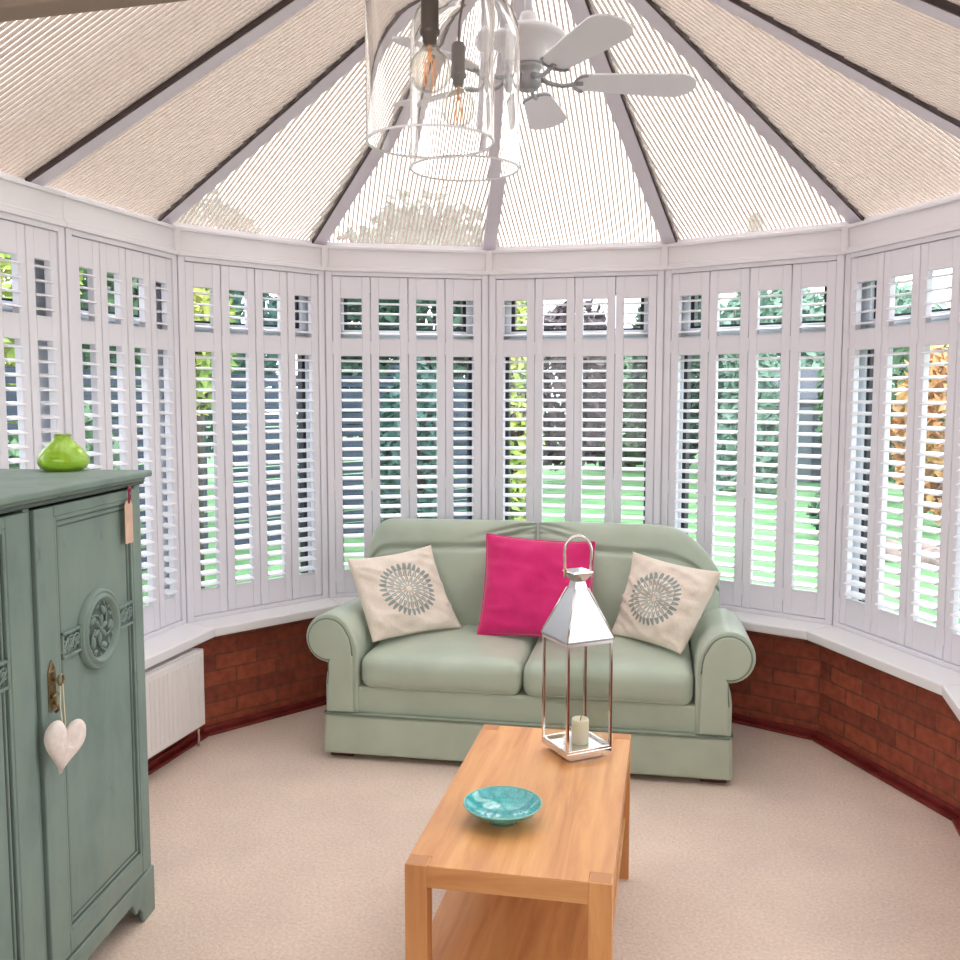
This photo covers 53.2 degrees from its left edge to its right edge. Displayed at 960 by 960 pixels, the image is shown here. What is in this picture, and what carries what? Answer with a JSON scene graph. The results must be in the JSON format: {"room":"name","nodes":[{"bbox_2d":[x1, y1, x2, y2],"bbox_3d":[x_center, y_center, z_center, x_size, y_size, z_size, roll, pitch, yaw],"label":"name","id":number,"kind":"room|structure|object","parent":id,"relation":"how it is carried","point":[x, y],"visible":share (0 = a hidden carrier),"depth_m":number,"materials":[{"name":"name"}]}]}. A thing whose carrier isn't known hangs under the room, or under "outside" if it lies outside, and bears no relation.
{"room":"sunroom","nodes":[
{"label":"sunroom","id":0,"kind":"room"},
{"bbox_2d":[0,0,187,21],"bbox_3d":[-0.183,-1.431,1.663,5.800,1.050,0.068,1,5,15],"label":"wall","id":1,"kind":"structure","parent":0,"point":[10,10],"depth_m":1.87,"materials":[{"name":"beige paint"}]},
{"bbox_2d":[148,644,200,760],"bbox_3d":[-1.411,1.022,3.936,0.214,0.652,0.747,1,5,15],"label":"wall","id":2,"kind":"structure","parent":0,"point":[196,646],"depth_m":4.04,"materials":[{"name":"red brick"}]},
{"bbox_2d":[62,193,185,640],"bbox_3d":[-1.433,-0.179,3.827,0.139,1.744,0.735,1,5,15],"label":"window","id":3,"kind":"structure","parent":2,"relation":"in","point":[158,292],"depth_m":3.81,"materials":[{"name":"white plastic"}]},
{"bbox_2d":[72,236,105,469],"bbox_3d":[-1.458,-0.112,3.576,0.061,1.546,0.159,1,5,15],"label":"plantation shutter","id":4,"kind":"object","parent":3,"relation":"attached to","point":[85,252],"visible":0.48,"depth_m":3.56,"materials":[{"name":"white paint"}]},
{"bbox_2d":[98,242,131,469],"bbox_3d":[-1.418,-0.126,3.729,0.061,1.546,0.159,1,5,15],"label":"plantation shutter","id":5,"kind":"object","parent":3,"relation":"attached to","point":[111,258],"visible":0.5,"depth_m":3.70,"materials":[{"name":"white paint"}]},
{"bbox_2d":[125,249,159,634],"bbox_3d":[-1.377,-0.140,3.882,0.061,1.546,0.159,1,5,15],"label":"plantation shutter","id":6,"kind":"object","parent":3,"relation":"attached to","point":[136,263],"visible":0.77,"depth_m":3.89,"materials":[{"name":"white paint"}]},
{"bbox_2d":[149,254,180,627],"bbox_3d":[-1.336,-0.153,4.035,0.061,1.546,0.159,1,5,15],"label":"plantation shutter","id":7,"kind":"object","parent":3,"relation":"attached to","point":[159,267],"visible":0.9,"depth_m":4.04,"materials":[{"name":"white paint"}]},
{"bbox_2d":[145,648,204,758],"bbox_3d":[-1.332,0.963,3.587,0.096,0.432,1.033,1,5,15],"label":"radiator","id":8,"kind":"object","parent":2,"relation":"attached to","point":[175,700],"visible":0.37,"depth_m":3.83,"materials":[{"name":"white metal"}]},
{"bbox_2d":[148,728,208,775],"bbox_3d":[-1.294,1.136,3.883,0.044,0.035,0.686,1,5,15],"label":"baseboard","id":9,"kind":"structure","parent":2,"relation":"attached to","point":[188,742],"depth_m":3.97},
{"bbox_2d":[144,623,214,668],"bbox_3d":[-1.328,0.680,3.870,0.231,0.041,0.723,1,5,15],"label":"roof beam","id":10,"kind":"structure","parent":2,"relation":"attached to","point":[161,647],"depth_m":3.92,"materials":[{"name":"white"}]},
{"bbox_2d":[46,0,364,218],"bbox_3d":[-0.631,-1.486,3.459,1.731,0.877,0.794,1,5,15],"label":"blind","id":11,"kind":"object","parent":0,"point":[147,168],"depth_m":3.45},
{"bbox_2d":[158,36,364,224],"bbox_3d":[-0.604,-1.497,3.593,1.847,0.925,0.074,3,6,31],"label":"roof beam","id":12,"kind":"structure","parent":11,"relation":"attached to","point":[352,57],"depth_m":3.73,"materials":[{"name":"white paint"}]},
{"bbox_2d":[199,618,327,727],"bbox_3d":[-1.044,0.968,4.535,0.835,0.652,0.214,-5,7,-44],"label":"wall","id":13,"kind":"structure","parent":0,"point":[249,672],"depth_m":4.41,"materials":[{"name":"red brick"}]},
{"bbox_2d":[176,226,327,622],"bbox_3d":[-1.059,-0.234,4.442,0.811,1.744,0.139,-5,7,-44],"label":"window","id":14,"kind":"structure","parent":13,"relation":"in","point":[298,305],"depth_m":4.38,"materials":[{"name":"white plastic"}]},
{"bbox_2d":[184,262,227,615],"bbox_3d":[-1.217,-0.172,4.237,0.072,1.546,0.173,4,7,38],"label":"plantation shutter","id":15,"kind":"object","parent":14,"relation":"attached to","point":[197,275],"visible":1,"depth_m":4.23,"materials":[{"name":"white paint"}]},
{"bbox_2d":[220,265,260,609],"bbox_3d":[-1.093,-0.182,4.355,0.072,1.546,0.173,4,7,38],"label":"plantation shutter","id":16,"kind":"object","parent":14,"relation":"attached to","point":[245,594],"visible":1,"depth_m":4.35,"materials":[{"name":"white paint"}]},
{"bbox_2d":[254,269,291,603],"bbox_3d":[-0.971,-0.193,4.473,0.072,1.546,0.173,4,7,38],"label":"plantation shutter","id":17,"kind":"object","parent":14,"relation":"attached to","point":[277,589],"visible":1,"depth_m":4.46,"materials":[{"name":"white paint"}]},
{"bbox_2d":[286,272,321,598],"bbox_3d":[-0.847,-0.203,4.591,0.072,1.546,0.173,4,7,38],"label":"plantation shutter","id":18,"kind":"object","parent":14,"relation":"attached to","point":[298,284],"visible":1,"depth_m":4.58,"materials":[{"name":"white paint"}]},
{"bbox_2d":[186,598,339,636],"bbox_3d":[-0.983,0.629,4.440,0.786,0.041,0.231,-5,7,-44],"label":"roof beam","id":19,"kind":"structure","parent":13,"relation":"on","point":[224,625],"depth_m":4.36,"materials":[{"name":"white"}]},
{"bbox_2d":[202,695,326,735],"bbox_3d":[-0.955,1.085,4.451,0.712,0.035,0.044,-5,7,-44],"label":"baseboard","id":20,"kind":"structure","parent":13,"relation":"attached to","point":[240,722],"depth_m":4.41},
{"bbox_2d":[175,58,368,239],"bbox_3d":[-0.469,-1.510,3.713,0.798,0.877,1.751,-5,7,-44],"label":"ceiling","id":21,"kind":"structure","parent":0,"point":[360,63],"depth_m":4.07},
{"bbox_2d":[309,144,383,244],"bbox_3d":[-0.313,-1.522,3.875,0.074,0.925,1.824,-3,6,-33],"label":"roof beam","id":22,"kind":"structure","parent":21,"relation":"attached to","point":[371,158],"depth_m":4.32,"materials":[{"name":"white paint"}]},
{"bbox_2d":[329,0,512,246],"bbox_3d":[-0.200,-1.526,3.893,0.847,0.877,1.667,-1,5,-12],"label":"ceiling","id":23,"kind":"structure","parent":0,"point":[511,2],"depth_m":4.50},
{"bbox_2d":[482,0,523,250],"bbox_3d":[0.112,-1.530,3.966,0.066,0.925,1.720,0,5,-5],"label":"roof beam","id":24,"kind":"structure","parent":23,"relation":"attached to","point":[496,187],"depth_m":4.51,"materials":[{"name":"white paint"}]},
{"bbox_2d":[0,0,959,246],"bbox_3d":[-0.061,-1.427,2.801,3.897,0.877,3.789,-1,5,-16],"label":"blinds","id":25,"kind":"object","parent":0,"point":[876,163],"depth_m":3.42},
{"bbox_2d":[25,0,314,185],"bbox_3d":[-0.741,-1.450,3.075,1.771,0.925,0.074,1,5,15],"label":"roof beam","id":26,"kind":"structure","parent":25,"relation":"attached to","point":[284,10],"depth_m":3.15,"materials":[{"name":"white paint"}]},
{"bbox_2d":[566,0,678,243],"bbox_3d":[0.559,-1.520,3.858,0.074,0.925,1.678,3,6,27],"label":"roof beam","id":27,"kind":"structure","parent":25,"relation":"attached to","point":[618,104],"depth_m":4.02,"materials":[{"name":"white paint"}]},
{"bbox_2d":[626,0,864,223],"bbox_3d":[0.910,-1.494,3.577,1.736,0.925,0.074,-3,6,-33],"label":"roof beam","id":28,"kind":"structure","parent":25,"relation":"attached to","point":[649,10],"depth_m":3.63,"materials":[{"name":"white paint"}]},
{"bbox_2d":[893,0,959,28],"bbox_3d":[0.876,-1.398,2.516,1.661,0.924,0.074,1,5,15],"label":"roof beam","id":29,"kind":"structure","parent":25,"relation":"attached to","point":[945,11],"depth_m":2.44,"materials":[{"name":"white paint"}]},
{"bbox_2d":[87,705,959,959],"bbox_3d":[-0.198,1.437,1.874,5.600,0.200,6.144,1,5,15],"label":"floor","id":30,"kind":"structure","parent":0,"point":[266,843],"depth_m":3.12,"materials":[{"name":"beige carpet"}]},
{"bbox_2d":[0,469,154,959],"bbox_3d":[-1.210,0.661,2.204,0.473,1.284,1.168,1,5,5],"label":"wardrobe","id":31,"kind":"object","parent":30,"relation":"on","point":[75,848],"visible":0.99,"depth_m":2.33,"materials":[{"name":"paint"}]},
{"bbox_2d":[37,434,89,471],"bbox_3d":[-1.165,-0.078,2.677,0.137,0.102,0.137,1,5,15],"label":"vase","id":32,"kind":"object","parent":31,"relation":"on","point":[62,454],"visible":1,"depth_m":2.63,"materials":[{"name":"green glass"}]},
{"bbox_2d":[44,684,85,774],"bbox_3d":[-0.959,0.576,2.209,0.048,0.202,0.105,4,6,35],"label":"heart","id":33,"kind":"object","parent":31,"relation":"hanging from","point":[61,743],"visible":1,"depth_m":2.19,"materials":[{"name":"fabric"}]},
{"bbox_2d":[405,724,630,959],"bbox_3d":[0.149,1.048,2.583,0.464,0.447,0.933,1,5,11],"label":"coffee table","id":34,"kind":"object","parent":30,"relation":"on","point":[543,886],"visible":0.95,"depth_m":2.31,"materials":[{"name":"brown wood"}]},
{"bbox_2d":[463,786,541,826],"bbox_3d":[0.056,0.820,2.377,0.197,0.045,0.197,1,5,15],"label":"bowl","id":35,"kind":"object","parent":34,"relation":"on","point":[502,806],"visible":1,"depth_m":2.41,"materials":[{"name":"teal ceramic"}]},
{"bbox_2d":[432,817,624,959],"bbox_3d":[0.149,1.082,2.586,0.440,0.022,0.873,1,5,11],"label":"shelf","id":36,"kind":"object","parent":34,"relation":"attached to","point":[465,925],"depth_m":2.34,"materials":[{"name":"brown wood"}]},
{"bbox_2d":[541,535,614,761],"bbox_3d":[0.283,0.480,2.792,0.159,0.647,0.159,-2,6,-25],"label":"lantern","id":37,"kind":"object","parent":34,"relation":"on","point":[576,620],"visible":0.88,"depth_m":2.76,"materials":[{"name":"silver metal"}]},
{"bbox_2d":[571,716,588,744],"bbox_3d":[0.294,0.732,2.814,0.051,0.080,0.051,1,5,15],"label":"candle","id":38,"kind":"object","parent":37,"relation":"in","point":[579,724],"visible":1,"depth_m":2.79,"materials":[{"name":"beige wax"}]},
{"bbox_2d":[306,518,755,782],"bbox_3d":[0.231,0.670,4.157,1.794,0.915,0.808,1,5,10],"label":"sofa","id":39,"kind":"object","parent":30,"relation":"on","point":[430,694],"visible":0.62,"depth_m":3.88,"materials":[{"name":"green fabric"}]},
{"bbox_2d":[347,545,461,641],"bbox_3d":[-0.327,0.486,4.181,0.478,0.356,0.208,-4,7,-38],"label":"cushion","id":40,"kind":"object","parent":39,"relation":"on","point":[401,594],"visible":1,"depth_m":4.13,"materials":[{"name":"beige fabric"}]},
{"bbox_2d":[362,624,537,694],"bbox_3d":[-0.112,0.766,4.157,0.668,0.195,0.648,1,5,10],"label":"seat cushion","id":41,"kind":"object","parent":39,"relation":"on","point":[455,661],"depth_m":3.89,"materials":[{"name":"green fabric"}]},
{"bbox_2d":[366,518,537,624],"bbox_3d":[-0.144,0.441,4.487,0.816,0.518,0.256,1,5,10],"label":"cushion","id":42,"kind":"object","parent":39,"relation":"on","point":[458,546],"depth_m":4.41,"materials":[{"name":"green fabric"}]},
{"bbox_2d":[477,533,594,636],"bbox_3d":[0.252,0.461,4.170,0.501,0.419,0.204,1,5,15],"label":"cushion","id":43,"kind":"object","parent":39,"relation":"on","point":[524,581],"visible":0.73,"depth_m":4.15,"materials":[{"name":"fabric"}]},
{"bbox_2d":[523,635,693,704],"bbox_3d":[0.549,0.777,4.036,0.668,0.196,0.648,1,5,10],"label":"seat cushion","id":44,"kind":"object","parent":39,"relation":"on","point":[644,673],"depth_m":3.76,"materials":[{"name":"green fabric"}]},
{"bbox_2d":[538,521,719,642],"bbox_3d":[0.666,0.455,4.337,0.816,0.518,0.251,1,5,10],"label":"cushion","id":45,"kind":"object","parent":39,"relation":"on","point":[615,543],"depth_m":4.25,"materials":[{"name":"green fabric"}]},
{"bbox_2d":[612,552,720,653],"bbox_3d":[0.768,0.507,3.997,0.185,0.352,0.470,-4,7,-37],"label":"cushion","id":46,"kind":"object","parent":39,"relation":"on","point":[663,603],"visible":0.98,"depth_m":3.94,"materials":[{"name":"beige fabric"}]},
{"bbox_2d":[729,630,820,730],"bbox_3d":[1.237,0.973,4.495,0.919,0.652,0.214,4,7,38],"label":"wall","id":47,"kind":"structure","parent":0,"point":[783,685],"depth_m":4.26,"materials":[{"name":"red brick"}]},
{"bbox_2d":[661,225,845,624],"bbox_3d":[1.250,-0.229,4.405,0.896,1.744,0.139,4,7,38],"label":"window","id":48,"kind":"structure","parent":47,"relation":"in","point":[686,305],"depth_m":4.30,"materials":[{"name":"white plastic"}]},
{"bbox_2d":[668,271,710,548],"bbox_3d":[0.993,-0.199,4.559,0.192,1.546,0.070,5,7,43],"label":"plantation shutter","id":49,"kind":"object","parent":48,"relation":"attached to","point":[698,283],"visible":0.8,"depth_m":4.53,"materials":[{"name":"white paint"}]},
{"bbox_2d":[704,268,750,606],"bbox_3d":[1.144,-0.188,4.440,0.192,1.546,0.070,5,7,43],"label":"plantation shutter","id":50,"kind":"object","parent":48,"relation":"attached to","point":[734,280],"visible":0.94,"depth_m":4.42,"materials":[{"name":"white paint"}]},
{"bbox_2d":[741,265,792,612],"bbox_3d":[1.295,-0.177,4.321,0.192,1.546,0.070,5,7,43],"label":"plantation shutter","id":51,"kind":"object","parent":48,"relation":"attached to","point":[755,596],"visible":1,"depth_m":4.31,"materials":[{"name":"white paint"}]},
{"bbox_2d":[782,261,836,618],"bbox_3d":[1.446,-0.167,4.202,0.192,1.546,0.070,5,7,43],"label":"plantation shutter","id":52,"kind":"object","parent":48,"relation":"attached to","point":[802,602],"visible":1,"depth_m":4.19,"materials":[{"name":"white paint"}]},
{"bbox_2d":[676,221,848,242],"bbox_3d":[1.271,-1.108,4.351,0.903,0.040,0.044,4,7,38],"label":"roof beam","id":53,"kind":"structure","parent":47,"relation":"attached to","point":[845,222],"depth_m":4.31,"materials":[{"name":"white paint"}]},
{"bbox_2d":[732,712,816,739],"bbox_3d":[1.148,1.090,4.411,0.801,0.035,0.044,4,7,38],"label":"baseboard","id":54,"kind":"structure","parent":47,"relation":"attached to","point":[773,726],"depth_m":4.28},
{"bbox_2d":[731,610,832,639],"bbox_3d":[1.179,0.634,4.397,0.873,0.041,0.231,4,7,38],"label":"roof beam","id":55,"kind":"structure","parent":47,"relation":"on","point":[792,628],"depth_m":4.21,"materials":[{"name":"white"}]},
{"bbox_2d":[741,0,959,119],"bbox_3d":[0.977,-1.437,2.929,1.620,0.877,0.847,1,5,15],"label":"blind","id":56,"kind":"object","parent":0,"point":[910,49],"depth_m":2.86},
{"bbox_2d":[708,0,959,138],"bbox_3d":[1.037,-1.453,3.121,1.720,0.925,0.074,0,5,-1],"label":"roof beam","id":57,"kind":"structure","parent":56,"relation":"attached to","point":[739,8],"depth_m":3.12,"materials":[{"name":"white paint"}]},
{"bbox_2d":[818,646,959,808],"bbox_3d":[1.692,1.037,3.800,0.214,0.652,0.972,-1,5,-16],"label":"wall","id":58,"kind":"structure","parent":0,"point":[910,730],"depth_m":3.72,"materials":[{"name":"red brick"}]},
{"bbox_2d":[807,626,959,694],"bbox_3d":[1.608,0.694,3.743,0.231,0.041,0.920,-1,5,-16],"label":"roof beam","id":59,"kind":"structure","parent":58,"relation":"on","point":[923,673],"depth_m":3.67,"materials":[{"name":"white"}]},
{"bbox_2d":[812,731,959,820],"bbox_3d":[1.569,1.148,3.770,0.044,0.035,0.842,-1,5,-16],"label":"baseboard","id":60,"kind":"structure","parent":58,"relation":"attached to","point":[929,800],"depth_m":3.70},
{"bbox_2d":[833,195,959,672],"bbox_3d":[1.715,-0.165,3.696,0.139,1.744,0.946,-1,5,-16],"label":"window","id":61,"kind":"structure","parent":58,"relation":"in","point":[871,292],"depth_m":3.98,"materials":[{"name":"white plastic"}]},
{"bbox_2d":[838,252,884,632],"bbox_3d":[1.592,-0.147,3.982,0.061,1.546,0.204,-1,5,-16],"label":"plantation shutter","id":62,"kind":"object","parent":61,"relation":"attached to","point":[854,613],"visible":0.89,"depth_m":3.99,"materials":[{"name":"white paint"}]},
{"bbox_2d":[869,244,921,645],"bbox_3d":[1.648,-0.129,3.786,0.061,1.546,0.204,-1,5,-16],"label":"plantation shutter","id":63,"kind":"object","parent":61,"relation":"attached to","point":[886,624],"visible":0.94,"depth_m":3.79,"materials":[{"name":"white paint"}]},
{"bbox_2d":[904,236,959,659],"bbox_3d":[1.703,-0.111,3.591,0.061,1.546,0.204,-1,5,-16],"label":"plantation shutter","id":64,"kind":"object","parent":61,"relation":"attached to","point":[921,636],"visible":0.94,"depth_m":3.59,"materials":[{"name":"white paint"}]},
{"bbox_2d":[942,301,959,665],"bbox_3d":[1.758,-0.093,3.395,0.061,1.546,0.204,-1,5,-16],"label":"plantation shutter","id":65,"kind":"object","parent":61,"relation":"attached to","point":[950,635],"visible":1,"depth_m":3.49,"materials":[{"name":"white paint"}]},
{"bbox_3d":[-0.598,-1.046,0.121,5.800,0.060,3.195,1,5,15],"label":"ceiling","id":66,"kind":"structure","parent":0,"visible":0},
{"bbox_2d":[364,0,494,158],"bbox_3d":[-0.070,-0.797,1.319,0.181,0.650,0.181,2,6,23],"label":"pendant lamp","id":67,"kind":"object","parent":66,"relation":"hanging from","point":[429,64],"visible":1,"depth_m":1.27,"materials":[{"name":"clear glass"}]},
{"bbox_2d":[409,0,519,181],"bbox_3d":[-0.025,-0.826,1.549,0.181,0.634,0.181,2,6,23],"label":"pendant lamp","id":68,"kind":"object","parent":66,"relation":"hanging from","point":[501,161],"visible":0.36,"depth_m":1.52,"materials":[{"name":"clear glass"}]},
{"bbox_3d":[0.468,0.939,4.868,0.925,0.652,0.214,1,5,14],"label":"wall","id":69,"kind":"structure","parent":0,"visible":0},
{"bbox_2d":[489,244,664,524],"bbox_3d":[0.474,-0.264,4.781,0.905,1.744,0.140,1,5,14],"label":"window","id":70,"kind":"structure","parent":69,"relation":"in","point":[644,307],"depth_m":4.68,"materials":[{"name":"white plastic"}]},
{"bbox_2d":[495,279,534,521],"bbox_3d":[0.175,-0.223,4.815,0.200,1.546,0.073,1,5,7],"label":"plantation shutter","id":71,"kind":"object","parent":70,"relation":"attached to","point":[509,289],"visible":0.77,"depth_m":4.78,"materials":[{"name":"white paint"}]},
{"bbox_2d":[533,278,574,539],"bbox_3d":[0.367,-0.219,4.768,0.200,1.546,0.073,1,5,7],"label":"plantation shutter","id":72,"kind":"object","parent":70,"relation":"attached to","point":[546,288],"visible":0.75,"depth_m":4.73,"materials":[{"name":"white paint"}]},
{"bbox_2d":[572,276,615,522],"bbox_3d":[0.559,-0.214,4.722,0.200,1.546,0.073,1,5,7],"label":"plantation shutter","id":73,"kind":"object","parent":70,"relation":"attached to","point":[586,287],"visible":0.8,"depth_m":4.69,"materials":[{"name":"white paint"}]},
{"bbox_2d":[612,275,656,523],"bbox_3d":[0.751,-0.210,4.675,0.200,1.546,0.073,1,5,7],"label":"plantation shutter","id":74,"kind":"object","parent":70,"relation":"attached to","point":[627,287],"visible":0.73,"depth_m":4.64,"materials":[{"name":"white paint"}]},
{"bbox_2d":[495,241,661,249],"bbox_3d":[0.483,-1.143,4.733,0.911,0.040,0.044,1,5,14],"label":"roof beam","id":75,"kind":"structure","parent":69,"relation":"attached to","point":[641,242],"depth_m":4.71,"materials":[{"name":"white paint"}]},
{"bbox_3d":[-0.365,0.937,4.886,0.881,0.652,0.214,-1,5,-12],"label":"wall","id":76,"kind":"structure","parent":0,"visible":0},
{"bbox_2d":[326,242,482,249],"bbox_3d":[-0.374,-1.145,4.751,0.866,0.040,0.044,-1,5,-12],"label":"roof beam","id":77,"kind":"structure","parent":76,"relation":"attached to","point":[328,243],"depth_m":4.73,"materials":[{"name":"white paint"}]},
{"bbox_2d":[325,245,488,597],"bbox_3d":[-0.367,-0.266,4.799,0.859,1.744,0.139,-1,5,-12],"label":"window","id":78,"kind":"structure","parent":76,"relation":"in","point":[464,310],"depth_m":4.70,"materials":[{"name":"white plastic"}]},
{"bbox_2d":[332,276,371,592],"bbox_3d":[-0.628,-0.214,4.706,0.184,1.546,0.061,-1,5,-12],"label":"plantation shutter","id":79,"kind":"object","parent":78,"relation":"attached to","point":[343,287],"visible":0.93,"depth_m":4.68,"materials":[{"name":"white paint"}]},
{"bbox_2d":[370,277,408,536],"bbox_3d":[-0.448,-0.217,4.744,0.184,1.546,0.061,-1,5,-12],"label":"plantation shutter","id":80,"kind":"object","parent":78,"relation":"attached to","point":[388,288],"visible":0.77,"depth_m":4.71,"materials":[{"name":"white paint"}]},
{"bbox_2d":[408,278,444,518],"bbox_3d":[-0.268,-0.220,4.782,0.184,1.546,0.061,-1,5,-12],"label":"plantation shutter","id":81,"kind":"object","parent":78,"relation":"attached to","point":[418,288],"visible":0.8,"depth_m":4.75,"materials":[{"name":"white paint"}]},
{"bbox_2d":[445,279,480,519],"bbox_3d":[-0.087,-0.224,4.819,0.184,1.546,0.061,-1,5,-12],"label":"plantation shutter","id":82,"kind":"object","parent":78,"relation":"attached to","point":[455,289],"visible":0.77,"depth_m":4.79,"materials":[{"name":"white paint"}]},
{"bbox_3d":[-1.597,1.085,3.235,0.214,0.652,0.708,1,5,15],"label":"wall","id":83,"kind":"structure","parent":0,"visible":0},
{"bbox_2d":[0,173,71,448],"bbox_3d":[-1.618,-0.116,3.132,0.139,1.744,0.708,1,5,15],"label":"window","id":84,"kind":"structure","parent":83,"relation":"in","point":[39,272],"depth_m":3.36,"materials":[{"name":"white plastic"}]},
{"bbox_2d":[0,219,33,468],"bbox_3d":[-1.558,-0.078,3.200,0.061,1.546,0.159,1,5,15],"label":"plantation shutter","id":85,"kind":"object","parent":84,"relation":"attached to","point":[13,325],"visible":0.44,"depth_m":3.19,"materials":[{"name":"white paint"}]},
{"bbox_2d":[24,225,63,468],"bbox_3d":[-1.517,-0.092,3.353,0.061,1.546,0.159,1,5,15],"label":"plantation shutter","id":86,"kind":"object","parent":84,"relation":"attached to","point":[40,244],"visible":0.51,"depth_m":3.31,"materials":[{"name":"white paint"}]},
{"label":"outside","id":87,"kind":"structure","parent":0,"visible":0},
{"bbox_2d":[8,424,959,632],"bbox_3d":[10.805,-0.357,24.266,70.000,0.350,74.000,1,5,15],"label":"lawn","id":88,"kind":"structure","parent":87,"point":[694,466],"depth_m":12.31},
{"bbox_2d":[0,253,82,422],"bbox_3d":[-5.418,-1.313,9.919,2.379,4.122,2.463,1,5,15],"label":"tree","id":89,"kind":"object","parent":88,"relation":"on","point":[9,352],"visible":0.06,"depth_m":9.38,"materials":[{"name":"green plant"}]},
{"bbox_2d":[8,400,146,549],"bbox_3d":[-2.596,0.280,6.007,0.879,1.662,0.879,5,7,41],"label":"shrub","id":90,"kind":"object","parent":88,"relation":"on","point":[13,439],"visible":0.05,"depth_m":5.85,"materials":[{"name":"green plant"}]},
{"bbox_2d":[82,352,207,570],"bbox_3d":[-3.035,-0.129,8.722,0.100,1.980,1.935,2,5,16],"label":"fence panel","id":91,"kind":"object","parent":88,"relation":"on","point":[87,394],"visible":0.12,"depth_m":8.57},
{"bbox_2d":[79,207,242,434],"bbox_3d":[-4.188,-1.603,12.045,2.391,4.319,2.457,1,5,15],"label":"tree","id":92,"kind":"object","parent":88,"relation":"on","point":[84,295],"visible":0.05,"depth_m":11.17,"materials":[{"name":"green plant"}]},
{"bbox_2d":[107,188,278,484],"bbox_3d":[-4.808,-2.486,16.451,3.208,5.284,3.530,3,6,34],"label":"tree","id":93,"kind":"object","parent":88,"relation":"on","point":[272,304],"visible":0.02,"depth_m":16.03,"materials":[{"name":"green plant"}]},
{"bbox_2d":[193,287,237,588],"bbox_3d":[-2.378,-0.557,7.969,0.787,2.970,0.797,1,5,15],"label":"tree","id":94,"kind":"object","parent":88,"relation":"on","point":[198,298],"visible":0.09,"depth_m":7.90,"materials":[{"name":"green plant"}]},
{"bbox_2d":[231,374,393,544],"bbox_3d":[-1.846,-0.298,10.592,2.200,1.980,0.100,-5,7,-42],"label":"fence panel","id":95,"kind":"object","parent":88,"relation":"on","point":[234,395],"visible":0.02,"depth_m":10.30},
{"bbox_2d":[380,357,456,520],"bbox_3d":[-0.621,-0.178,9.018,0.824,2.033,0.829,1,5,15],"label":"shrub","id":96,"kind":"object","parent":88,"relation":"on","point":[420,366],"visible":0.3,"depth_m":8.84,"materials":[{"name":"green plant"}]},
{"bbox_2d":[335,186,525,469],"bbox_3d":[-0.955,-2.037,14.616,3.308,4.726,3.265,1,5,15],"label":"tree","id":97,"kind":"object","parent":88,"relation":"on","point":[350,308],"visible":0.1,"depth_m":13.88,"materials":[{"name":"green plant"}]},
{"bbox_2d":[390,365,525,518],"bbox_3d":[-0.201,-0.429,12.054,2.200,1.980,0.100,-5,7,-42],"label":"fence panel","id":98,"kind":"object","parent":88,"relation":"on","point":[456,395],"visible":0.05,"depth_m":11.99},
{"bbox_2d":[510,301,544,520],"bbox_3d":[0.292,-0.585,8.965,0.678,2.853,0.692,1,5,15],"label":"shrub","id":99,"kind":"object","parent":88,"relation":"on","point":[520,310],"visible":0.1,"depth_m":8.79,"materials":[{"name":"yellow plant"}]},
{"bbox_2d":[525,299,625,477],"bbox_3d":[1.591,-1.683,17.427,2.023,3.517,2.046,0,5,0],"label":"tree","id":100,"kind":"object","parent":88,"relation":"on","point":[587,308],"visible":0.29,"depth_m":16.91,"materials":[{"name":"green plant"}]},
{"bbox_2d":[583,356,643,468],"bbox_3d":[3.261,-1.538,20.984,2.602,2.769,2.458,1,5,15],"label":"bush","id":101,"kind":"object","parent":88,"relation":"on","point":[625,454],"visible":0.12,"depth_m":20.30,"materials":[{"name":"green plant"}]},
{"bbox_2d":[628,295,727,465],"bbox_3d":[3.786,-2.067,18.401,1.913,4.108,1.900,1,5,6],"label":"tree","id":102,"kind":"object","parent":88,"relation":"on","point":[694,364],"visible":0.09,"depth_m":18.08,"materials":[{"name":"green plant"}]},
{"bbox_2d":[716,212,779,493],"bbox_3d":[4.486,-2.073,15.820,1.188,4.627,1.240,-4,7,-41],"label":"conifer","id":103,"kind":"object","parent":88,"relation":"on","point":[764,301],"visible":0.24,"depth_m":15.64,"materials":[{"name":"green plant"}]},
{"bbox_2d":[720,288,824,366],"bbox_3d":[7.615,-2.926,24.585,4.186,4.713,4.226,1,5,15],"label":"tree","id":104,"kind":"object","parent":88,"relation":"on","point":[812,298],"visible":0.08,"depth_m":23.80,"materials":[{"name":"green plant"}]},
{"bbox_2d":[756,367,823,482],"bbox_3d":[6.145,-1.092,18.477,1.900,2.150,1.600,3,6,27],"label":"shed","id":105,"kind":"object","parent":88,"relation":"on","point":[803,373],"visible":0.1,"depth_m":17.75,"materials":[{"name":"grey"}]},
{"bbox_2d":[811,312,946,482],"bbox_3d":[6.255,-1.181,14.929,2.069,2.977,2.120,3,6,30],"label":"tree","id":106,"kind":"object","parent":88,"relation":"on","point":[897,359],"visible":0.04,"depth_m":14.66,"materials":[{"name":"green plant"}]},
{"bbox_2d":[890,344,948,525],"bbox_3d":[5.731,-0.597,11.660,1.370,2.401,1.393,-1,5,-10],"label":"shrub","id":107,"kind":"object","parent":88,"relation":"on","point":[934,357],"visible":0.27,"depth_m":11.52,"materials":[{"name":"orange plant"}]},
{"bbox_3d":[-0.011,-1.820,2.353,0.100,0.080,1.530,1,5,15],"label":"trim","id":108,"kind":"structure","parent":0,"visible":0},
{"bbox_2d":[517,0,696,129],"bbox_3d":[0.154,-1.528,3.035,1.042,0.598,1.012,1,5,15],"label":"ceiling fan","id":109,"kind":"object","parent":108,"relation":"hanging from","point":[596,34],"visible":0.72,"depth_m":2.98,"materials":[{"name":"white"}]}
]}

